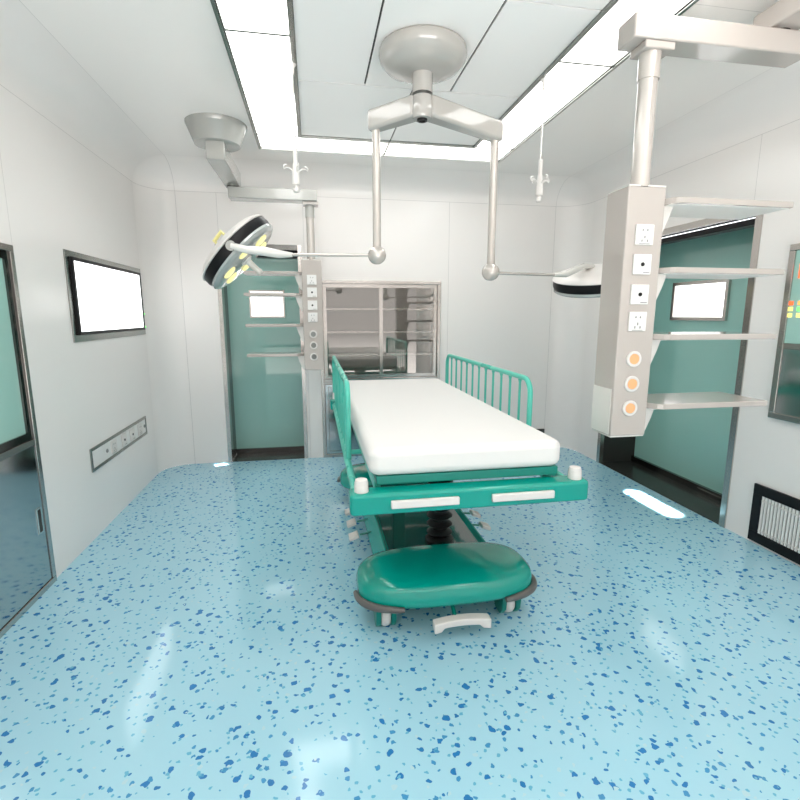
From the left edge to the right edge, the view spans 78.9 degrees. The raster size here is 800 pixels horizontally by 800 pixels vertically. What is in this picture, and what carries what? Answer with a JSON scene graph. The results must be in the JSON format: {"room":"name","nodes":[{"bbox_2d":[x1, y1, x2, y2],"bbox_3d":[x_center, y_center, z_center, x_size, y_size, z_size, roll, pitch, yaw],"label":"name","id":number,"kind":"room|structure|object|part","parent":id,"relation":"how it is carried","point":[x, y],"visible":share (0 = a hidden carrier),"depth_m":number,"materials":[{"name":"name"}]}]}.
{"room":"operating room","nodes":[
{"label":"operating room","id":0,"kind":"room"},
{"bbox_2d":[0,84,157,576],"bbox_3d":[-1.653,-0.027,1.126,0.100,2.424,6.067,-2,10,-10],"label":"wall","id":1,"kind":"structure","parent":0,"point":[56,194],"depth_m":2.79,"materials":[{"name":"white paint"}]},
{"bbox_2d":[63,249,145,342],"bbox_3d":[-2.006,-0.702,3.403,0.022,0.528,1.249,-2,10,-10],"label":"x-ray viewer","id":2,"kind":"object","parent":1,"relation":"attached to","point":[105,297],"visible":1,"depth_m":3.21,"materials":[{"name":"silver metal"}]},
{"bbox_2d":[89,416,147,472],"bbox_3d":[-1.998,0.291,3.507,0.015,0.150,1.026,-2,10,-10],"label":"panel","id":3,"kind":"object","parent":1,"relation":"attached to","point":[102,453],"visible":1,"depth_m":3.39,"materials":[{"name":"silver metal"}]},
{"bbox_2d":[110,439,117,453],"bbox_3d":[-1.969,0.319,3.348,0.008,0.088,0.088,-2,10,-10],"label":"outlet","id":4,"kind":"object","parent":3,"relation":"attached to","point":[113,442],"depth_m":3.33,"materials":[{"name":"grey plastic"}]},
{"bbox_2d":[121,432,126,446],"bbox_3d":[-2.001,0.288,3.527,0.008,0.088,0.088,-2,10,-10],"label":"outlet","id":5,"kind":"object","parent":3,"relation":"attached to","point":[123,434],"depth_m":3.52,"materials":[{"name":"grey plastic"}]},
{"bbox_2d":[129,427,134,440],"bbox_3d":[-2.030,0.260,3.687,0.008,0.088,0.088,-2,10,-10],"label":"outlet","id":6,"kind":"object","parent":3,"relation":"attached to","point":[131,429],"depth_m":3.68,"materials":[{"name":"grey plastic"}]},
{"bbox_2d":[137,423,142,435],"bbox_3d":[-2.059,0.231,3.852,0.008,0.088,0.088,-2,10,-10],"label":"outlet","id":7,"kind":"object","parent":3,"relation":"attached to","point":[139,425],"depth_m":3.83,"materials":[{"name":"grey plastic"}]},
{"bbox_2d":[0,0,799,205],"bbox_3d":[0.370,-1.386,1.249,4.008,0.211,6.567,-2,10,-10],"label":"trim","id":8,"kind":"structure","parent":1,"relation":"attached to","point":[35,67],"depth_m":3.39,"materials":[{"name":"white paint"}]},
{"bbox_2d":[174,191,555,463],"bbox_3d":[-0.208,-0.656,4.710,3.508,2.424,0.100,-2,10,-10],"label":"wall","id":9,"kind":"structure","parent":0,"point":[503,322],"depth_m":4.62,"materials":[{"name":"white paint"}]},
{"bbox_2d":[132,182,194,473],"bbox_3d":[-2.067,-0.574,4.246,0.093,2.424,0.382,7,12,34],"label":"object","id":10,"kind":"structure","parent":9,"relation":"attached to","point":[155,209],"depth_m":4.25,"materials":[{"name":"white paint"}]},
{"bbox_2d":[215,244,307,461],"bbox_3d":[-1.292,-0.425,4.679,0.746,2.020,0.353,-2,10,-10],"label":"door","id":11,"kind":"structure","parent":9,"relation":"in","point":[265,397],"depth_m":4.78,"materials":[{"name":"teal metal"}]},
{"bbox_3d":[-1.310,0.505,4.946,0.676,0.044,0.025,-2,10,-10],"label":"rail","id":12,"kind":"part","parent":11,"relation":"part of","materials":[{"name":"grey metal"}]},
{"bbox_2d":[0,447,799,799],"bbox_3d":[0.370,1.145,1.693,4.008,0.080,6.567,-2,10,-10],"label":"floor","id":13,"kind":"structure","parent":0,"point":[213,641],"depth_m":1.95,"materials":[{"name":"plastic"}]},
{"bbox_2d":[0,242,56,638],"bbox_3d":[-1.893,0.212,1.860,0.362,1.700,1.094,-2,10,-10],"label":"door","id":14,"kind":"structure","parent":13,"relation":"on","point":[27,562],"depth_m":2.28,"materials":[{"name":"silver metal"}]},
{"bbox_3d":[-1.781,-0.204,2.074,0.006,0.820,0.443,-2,10,-10],"label":"pane","id":15,"kind":"part","parent":14,"relation":"part of","materials":[{"name":"teal glass"}]},
{"bbox_3d":[-1.778,-0.204,2.074,0.020,0.890,0.513,-2,10,-10],"label":"glass door","id":16,"kind":"part","parent":14,"relation":"part of","materials":[{"name":"teal glass"}]},
{"bbox_3d":[-1.778,0.619,2.219,0.024,0.710,0.513,-2,10,-10],"label":"steel door","id":17,"kind":"part","parent":14,"relation":"part of","materials":[{"name":"grey"}]},
{"bbox_3d":[-1.801,0.604,2.432,0.004,0.130,0.040,-2,10,-10],"label":"handle","id":18,"kind":"part","parent":14,"relation":"part of","materials":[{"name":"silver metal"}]},
{"bbox_2d":[321,280,440,457],"bbox_3d":[-0.207,-0.317,4.887,1.162,1.695,0.354,-2,10,-10],"label":"tall cabinet","id":19,"kind":"object","parent":13,"relation":"on","point":[375,330],"visible":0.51,"depth_m":4.91,"materials":[{"name":"grey metal"}]},
{"bbox_3d":[-0.451,0.182,4.765,0.546,0.690,0.020,-2,10,-10],"label":"steel door","id":20,"kind":"part","parent":19,"relation":"part of","materials":[{"name":"grey"}]},
{"bbox_3d":[-0.442,-0.648,4.617,0.563,0.885,0.016,-2,10,-10],"label":"glass door","id":21,"kind":"part","parent":19,"relation":"part of","materials":[{"name":"clear glass"}]},
{"bbox_2d":[326,308,432,309],"bbox_3d":[-0.212,-0.897,4.812,1.118,0.018,0.260,-2,10,-10],"label":"shelf","id":22,"kind":"object","parent":19,"relation":"attached to","point":[326,308],"depth_m":4.68,"materials":[{"name":"silver metal"}]},
{"bbox_2d":[327,330,432,332],"bbox_3d":[-0.212,-0.683,4.849,1.118,0.018,0.260,-2,10,-10],"label":"shelf","id":23,"kind":"object","parent":19,"relation":"attached to","point":[328,331],"depth_m":4.77,"materials":[{"name":"silver metal"}]},
{"bbox_2d":[328,351,432,355],"bbox_3d":[-0.212,-0.467,4.887,1.118,0.018,0.260,-2,10,-10],"label":"shelf","id":24,"kind":"object","parent":19,"relation":"attached to","point":[330,353],"depth_m":4.85,"materials":[{"name":"silver metal"}]},
{"bbox_3d":[0.077,-0.668,4.729,0.570,0.885,0.016,-2,10,-10],"label":"glass door","id":25,"kind":"part","parent":19,"relation":"part of","materials":[{"name":"clear glass"}]},
{"bbox_2d":[330,354,587,633],"bbox_3d":[0.105,0.344,2.915,0.959,1.075,2.169,-2,10,-10],"label":"stretcher","id":26,"kind":"object","parent":13,"relation":"on","point":[415,437],"visible":1,"depth_m":2.12,"materials":[{"name":"white fabric"}]},
{"bbox_3d":[-0.380,-0.034,3.045,0.026,0.376,1.577,-2,10,-10],"label":"rail","id":27,"kind":"part","parent":26,"relation":"part of","materials":[{"name":"teal"}]},
{"bbox_3d":[-0.256,0.172,2.835,0.024,0.042,1.930,-2,10,-10],"label":"rail","id":28,"kind":"part","parent":26,"relation":"part of","materials":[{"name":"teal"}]},
{"bbox_2d":[363,509,485,553],"bbox_3d":[0.099,0.718,2.994,0.617,0.110,1.270,-2,10,-10],"label":"tray","id":29,"kind":"object","parent":26,"relation":"on","point":[397,530],"depth_m":2.74,"materials":[{"name":"teal plastic"}]},
{"bbox_2d":[356,542,531,608],"bbox_3d":[0.207,0.793,2.284,0.824,0.116,0.430,-2,10,-10],"label":"hood","id":30,"kind":"object","parent":26,"relation":"attached to","point":[433,574],"depth_m":2.15,"materials":[{"name":"teal plastic"}]},
{"bbox_3d":[0.233,0.914,2.140,0.018,0.075,0.128,-2,10,-10],"label":"pedal lever","id":31,"kind":"part","parent":26,"relation":"part of","materials":[{"name":"teal"}]},
{"bbox_3d":[0.098,0.058,2.845,0.783,0.107,1.995,-2,10,-10],"label":"mattress","id":32,"kind":"part","parent":26,"relation":"part of","materials":[{"name":"white fabric"}]},
{"bbox_3d":[0.517,-0.062,3.200,0.026,0.376,1.577,-2,10,-10],"label":"rail","id":33,"kind":"part","parent":26,"relation":"part of","materials":[{"name":"teal"}]},
{"bbox_2d":[19,0,799,175],"bbox_3d":[0.370,-1.515,1.227,3.510,0.050,6.068,-2,10,-10],"label":"ceiling","id":34,"kind":"structure","parent":0,"point":[162,63],"depth_m":2.55,"materials":[{"name":"white paint"}]},
{"bbox_2d":[215,0,289,35],"bbox_3d":[-0.530,-1.557,1.565,0.289,0.024,1.286,-2,10,-10],"label":"recessed light","id":35,"kind":"object","parent":34,"relation":"in","point":[256,16],"visible":0.86,"depth_m":2.07,"materials":[{"name":"white plastic"}]},
{"bbox_2d":[184,113,323,370],"bbox_3d":[-1.159,-1.061,3.797,0.635,1.732,1.160,5,11,27],"label":"pendant","id":36,"kind":"object","parent":34,"relation":"hanging from","point":[220,135],"visible":1,"depth_m":3.95,"materials":[{"name":"grey paint"}]},
{"bbox_3d":[-1.278,-1.704,3.550,0.120,0.120,0.750,-2,10,-10],"label":"arm","id":37,"kind":"part","parent":36,"relation":"part of","materials":[{"name":"grey paint"}]},
{"bbox_2d":[243,271,301,275],"bbox_3d":[-1.063,-1.060,4.077,0.470,0.024,0.200,-2,10,-10],"label":"shelf","id":38,"kind":"object","parent":36,"relation":"attached to","point":[248,273],"depth_m":4.01,"materials":[{"name":"white metal"}]},
{"bbox_3d":[-1.024,-1.656,3.937,0.690,0.085,0.130,-2,10,-10],"label":"arm","id":39,"kind":"part","parent":36,"relation":"part of","materials":[{"name":"grey paint"}]},
{"bbox_2d":[244,293,301,295],"bbox_3d":[-1.063,-0.888,4.108,0.470,0.024,0.200,-2,10,-10],"label":"shelf","id":40,"kind":"object","parent":36,"relation":"attached to","point":[245,294],"depth_m":4.01,"materials":[{"name":"white metal"}]},
{"bbox_2d":[245,323,302,326],"bbox_3d":[-1.063,-0.639,4.151,0.470,0.024,0.200,-2,10,-10],"label":"shelf","id":41,"kind":"object","parent":36,"relation":"attached to","point":[293,324],"depth_m":4.06,"materials":[{"name":"white metal"}]},
{"bbox_2d":[247,352,303,356],"bbox_3d":[-1.063,-0.394,4.194,0.470,0.024,0.200,-2,10,-10],"label":"shelf","id":42,"kind":"object","parent":36,"relation":"attached to","point":[252,354],"depth_m":4.12,"materials":[{"name":"white metal"}]},
{"bbox_3d":[-0.736,-1.609,3.997,0.125,0.028,0.100,-2,10,-10],"label":"arm plate","id":43,"kind":"part","parent":36,"relation":"part of","materials":[{"name":"grey paint"}]},
{"bbox_2d":[307,287,316,296],"bbox_3d":[-0.739,-0.905,4.086,0.079,0.079,0.008,-2,10,-10],"label":"outlet","id":44,"kind":"object","parent":36,"relation":"attached to","point":[311,291],"depth_m":4.08,"materials":[{"name":"grey plastic"}]},
{"bbox_2d":[307,275,316,284],"bbox_3d":[-0.739,-1.006,4.068,0.079,0.079,0.008,-2,10,-10],"label":"outlet","id":45,"kind":"object","parent":36,"relation":"attached to","point":[311,279],"depth_m":4.06,"materials":[{"name":"grey plastic"}]},
{"bbox_2d":[308,301,316,309],"bbox_3d":[-0.739,-0.799,4.104,0.079,0.079,0.008,-2,10,-10],"label":"outlet","id":46,"kind":"object","parent":36,"relation":"attached to","point":[312,305],"depth_m":4.10,"materials":[{"name":"grey plastic"}]},
{"bbox_2d":[308,313,317,321],"bbox_3d":[-0.739,-0.701,4.122,0.079,0.079,0.008,-2,10,-10],"label":"outlet","id":47,"kind":"object","parent":36,"relation":"attached to","point":[312,317],"depth_m":4.12,"materials":[{"name":"grey plastic"}]},
{"bbox_2d":[224,30,298,136],"bbox_3d":[-0.754,-1.776,2.816,0.289,0.024,1.286,-2,10,-10],"label":"recessed light","id":48,"kind":"object","parent":34,"relation":"in","point":[260,59],"visible":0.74,"depth_m":2.63,"materials":[{"name":"white plastic"}]},
{"bbox_2d":[283,60,307,192],"bbox_3d":[-0.544,-1.398,2.503,0.098,0.620,0.098,4,11,20],"label":"hanger","id":49,"kind":"object","parent":34,"relation":"hanging from","point":[295,171],"visible":1,"depth_m":2.51,"materials":[{"name":"white plastic"}]},
{"bbox_3d":[-0.544,-1.475,2.489,0.011,0.355,0.011,-2,10,-10],"label":"rod","id":50,"kind":"part","parent":49,"relation":"part of","materials":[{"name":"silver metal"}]},
{"bbox_2d":[257,134,388,154],"bbox_3d":[-0.568,-1.920,3.638,0.944,0.024,0.280,-2,10,-10],"label":"recessed light","id":51,"kind":"object","parent":34,"relation":"in","point":[266,141],"visible":0.83,"depth_m":3.65,"materials":[{"name":"white plastic"}]},
{"bbox_2d":[292,0,505,137],"bbox_3d":[0.259,-1.594,1.700,1.276,0.018,3.834,-2,10,-10],"label":"trim","id":52,"kind":"structure","parent":34,"relation":"attached to","point":[292,0],"depth_m":2.31,"materials":[{"name":"black metal"}]},
{"bbox_2d":[202,25,602,297],"bbox_3d":[0.265,-1.179,2.782,2.766,1.149,1.062,-2,10,-10],"label":"light","id":53,"kind":"object","parent":34,"relation":"hanging from","point":[421,57],"visible":0.91,"depth_m":2.52,"materials":[{"name":"grey paint"}]},
{"bbox_3d":[-1.024,-0.921,2.772,0.092,0.096,0.025,-2,10,-10],"label":"handle","id":54,"kind":"part","parent":53,"relation":"part of","materials":[{"name":"yellow plastic"}]},
{"bbox_3d":[-0.953,-0.713,2.721,0.060,0.064,0.084,-2,10,-10],"label":"bulb","id":55,"kind":"part","parent":53,"relation":"part of","materials":[{"name":"beige glass"}]},
{"bbox_3d":[-0.990,-0.718,2.863,0.060,0.064,0.084,-2,10,-10],"label":"bulb","id":56,"kind":"part","parent":53,"relation":"part of","materials":[{"name":"beige"}]},
{"bbox_3d":[-0.852,-0.806,2.668,0.060,0.064,0.084,-2,10,-10],"label":"bulb","id":57,"kind":"part","parent":53,"relation":"part of","materials":[{"name":"beige glass"}]},
{"bbox_3d":[-0.856,-0.781,2.821,0.116,0.114,0.075,-2,10,-10],"label":"handle","id":58,"kind":"part","parent":53,"relation":"part of","materials":[{"name":"white plastic"}]},
{"bbox_3d":[-0.789,-0.904,2.757,0.060,0.064,0.084,-2,10,-10],"label":"bulb","id":59,"kind":"part","parent":53,"relation":"part of","materials":[{"name":"beige glass"}]},
{"bbox_3d":[-0.379,-0.783,2.625,0.453,0.022,0.017,1,10,4],"label":"spring arm","id":60,"kind":"part","parent":53,"relation":"part of","materials":[{"name":"grey metal"}]},
{"bbox_3d":[-0.036,-1.438,2.454,0.265,0.122,0.091,5,11,26],"label":"arm","id":61,"kind":"part","parent":53,"relation":"part of","materials":[{"name":"grey paint"}]},
{"bbox_3d":[0.109,-1.539,2.363,0.100,0.095,0.100,-2,10,-10],"label":"stem","id":62,"kind":"part","parent":53,"relation":"part of","materials":[{"name":"grey paint"}]},
{"bbox_3d":[0.337,-1.436,2.501,0.453,0.142,0.091,-5,11,-27],"label":"arm","id":63,"kind":"part","parent":53,"relation":"part of","materials":[{"name":"grey paint"}]},
{"bbox_3d":[0.739,-0.731,2.824,0.454,0.022,0.017,-5,11,-26],"label":"spring arm","id":64,"kind":"part","parent":53,"relation":"part of","materials":[{"name":"grey metal"}]},
{"bbox_2d":[384,143,510,160],"bbox_3d":[0.369,-1.949,3.800,0.952,0.024,0.280,-2,10,-10],"label":"recessed light","id":65,"kind":"object","parent":34,"relation":"in","point":[392,149],"visible":0.79,"depth_m":3.83,"materials":[{"name":"white plastic"}]},
{"bbox_2d":[288,0,618,148],"bbox_3d":[0.259,-1.582,1.702,1.312,0.042,3.870,-2,10,-10],"label":"trim","id":66,"kind":"structure","parent":34,"relation":"attached to","point":[612,3],"depth_m":2.67,"materials":[{"name":"silver metal"}]},
{"bbox_2d":[210,0,698,162],"bbox_3d":[0.263,-1.577,1.704,1.934,0.032,4.474,-2,10,-10],"label":"trim","id":67,"kind":"structure","parent":34,"relation":"attached to","point":[213,3],"depth_m":2.89,"materials":[{"name":"silver metal"}]},
{"bbox_2d":[530,75,548,202],"bbox_3d":[0.776,-1.419,2.663,0.098,0.634,0.098,4,11,20],"label":"hanger","id":68,"kind":"object","parent":34,"relation":"hanging from","point":[539,182],"visible":1,"depth_m":2.67,"materials":[{"name":"white plastic"}]},
{"bbox_3d":[0.776,-1.495,2.650,0.011,0.370,0.011,-2,10,-10],"label":"rod","id":69,"kind":"part","parent":68,"relation":"part of","materials":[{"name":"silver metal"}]},
{"bbox_2d":[476,62,610,149],"bbox_3d":[0.829,-1.825,3.091,0.297,0.024,1.286,-2,10,-10],"label":"recessed light","id":70,"kind":"object","parent":34,"relation":"in","point":[566,81],"visible":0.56,"depth_m":2.88,"materials":[{"name":"white plastic"}]},
{"bbox_2d":[560,0,691,66],"bbox_3d":[1.053,-1.605,1.840,0.297,0.024,1.286,-2,10,-10],"label":"recessed light","id":71,"kind":"object","parent":34,"relation":"in","point":[598,46],"visible":0.72,"depth_m":2.21,"materials":[{"name":"white plastic"}]},
{"bbox_2d":[591,0,799,436],"bbox_3d":[1.382,-0.631,1.498,0.863,1.785,1.540,-2,10,-10],"label":"pendant","id":72,"kind":"object","parent":34,"relation":"hanging from","point":[638,212],"visible":1,"depth_m":2.00,"materials":[{"name":"grey paint"}]},
{"bbox_2d":[627,312,646,330],"bbox_3d":[0.986,-0.326,2.022,0.080,0.080,0.008,-2,10,-10],"label":"outlet","id":73,"kind":"object","parent":72,"relation":"attached to","point":[636,321],"depth_m":2.02,"materials":[{"name":"grey plastic"}]},
{"bbox_2d":[630,284,648,303],"bbox_3d":[0.986,-0.435,2.003,0.080,0.080,0.008,-2,10,-10],"label":"outlet","id":74,"kind":"object","parent":72,"relation":"attached to","point":[639,293],"depth_m":2.00,"materials":[{"name":"grey plastic"}]},
{"bbox_2d":[632,254,651,274],"bbox_3d":[0.986,-0.553,1.982,0.080,0.080,0.008,-2,10,-10],"label":"outlet","id":75,"kind":"object","parent":72,"relation":"attached to","point":[641,263],"depth_m":1.98,"materials":[{"name":"grey plastic"}]},
{"bbox_2d":[634,224,654,244],"bbox_3d":[0.986,-0.667,1.962,0.080,0.080,0.008,-2,10,-10],"label":"outlet","id":76,"kind":"object","parent":72,"relation":"attached to","point":[644,234],"depth_m":1.96,"materials":[{"name":"grey plastic"}]},
{"bbox_3d":[0.974,-1.349,1.879,0.125,0.028,0.100,-2,10,-10],"label":"arm plate","id":77,"kind":"part","parent":72,"relation":"part of","materials":[{"name":"grey paint"}]},
{"bbox_2d":[647,392,767,409],"bbox_3d":[1.336,0.000,2.255,0.578,0.024,0.270,-2,10,-10],"label":"shelf","id":78,"kind":"object","parent":72,"relation":"attached to","point":[689,400],"depth_m":2.17,"materials":[{"name":"grey paint"}]},
{"bbox_3d":[1.244,-1.413,1.916,0.780,0.085,0.112,-2,10,-10],"label":"arm","id":79,"kind":"part","parent":72,"relation":"part of","materials":[{"name":"grey paint"}]},
{"bbox_2d":[653,332,776,339],"bbox_3d":[1.336,-0.292,2.203,0.578,0.024,0.270,-2,10,-10],"label":"shelf","id":80,"kind":"object","parent":72,"relation":"attached to","point":[656,335],"depth_m":2.08,"materials":[{"name":"white metal"}]},
{"bbox_2d":[658,267,784,274],"bbox_3d":[1.336,-0.561,2.156,0.578,0.024,0.270,-2,10,-10],"label":"shelf","id":81,"kind":"object","parent":72,"relation":"attached to","point":[667,270],"depth_m":2.03,"materials":[{"name":"white metal"}]},
{"bbox_2d":[665,197,793,216],"bbox_3d":[1.336,-0.829,2.109,0.578,0.024,0.270,-2,10,-10],"label":"shelf","id":82,"kind":"object","parent":72,"relation":"attached to","point":[678,206],"depth_m":2.02,"materials":[{"name":"white metal"}]},
{"bbox_3d":[1.614,-1.412,1.376,0.125,0.085,1.290,-2,10,-10],"label":"arm","id":83,"kind":"part","parent":72,"relation":"part of","materials":[{"name":"grey paint"}]},
{"bbox_2d":[578,119,799,566],"bbox_3d":[2.393,-0.150,1.828,0.100,2.424,6.067,-2,10,-10],"label":"wall","id":84,"kind":"structure","parent":0,"point":[765,166],"depth_m":2.92,"materials":[{"name":"white paint"}]},
{"bbox_2d":[544,202,593,451],"bbox_3d":[1.699,-0.689,4.900,0.382,2.424,0.093,7,12,34],"label":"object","id":85,"kind":"structure","parent":84,"relation":"attached to","point":[573,224],"depth_m":4.92,"materials":[{"name":"white paint"}]},
{"bbox_2d":[596,214,763,527],"bbox_3d":[2.205,-0.274,3.777,0.419,2.035,1.488,-2,10,-10],"label":"door","id":86,"kind":"structure","parent":84,"relation":"in","point":[685,456],"depth_m":3.80,"materials":[{"name":"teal metal"}]},
{"bbox_3d":[2.347,0.674,3.969,0.030,0.049,1.408,-2,10,-10],"label":"rail","id":87,"kind":"part","parent":86,"relation":"part of","materials":[{"name":"grey metal"}]},
{"bbox_3d":[2.374,-0.282,3.807,0.025,1.940,1.408,-2,10,-10],"label":"glass panel","id":88,"kind":"part","parent":86,"relation":"part of","materials":[{"name":"teal glass"}]},
{"bbox_2d":[747,483,799,564],"bbox_3d":[2.233,0.752,2.570,0.016,0.358,0.854,-2,10,-10],"label":"air vent","id":89,"kind":"object","parent":84,"relation":"in","point":[774,523],"visible":1,"depth_m":2.82,"materials":[{"name":"black plastic"}]},
{"bbox_2d":[768,243,799,423],"bbox_3d":[2.218,-0.321,2.438,0.026,0.970,0.668,-2,10,-10],"label":"control panel","id":90,"kind":"object","parent":84,"relation":"attached to","point":[784,404],"visible":1,"depth_m":2.70,"materials":[{"name":"grey metal"}]},
{"bbox_3d":[2.215,-0.058,2.483,0.008,0.364,0.596,-2,10,-10],"label":"panel","id":91,"kind":"part","parent":90,"relation":"part of","materials":[{"name":"silver metal"}]}
]}

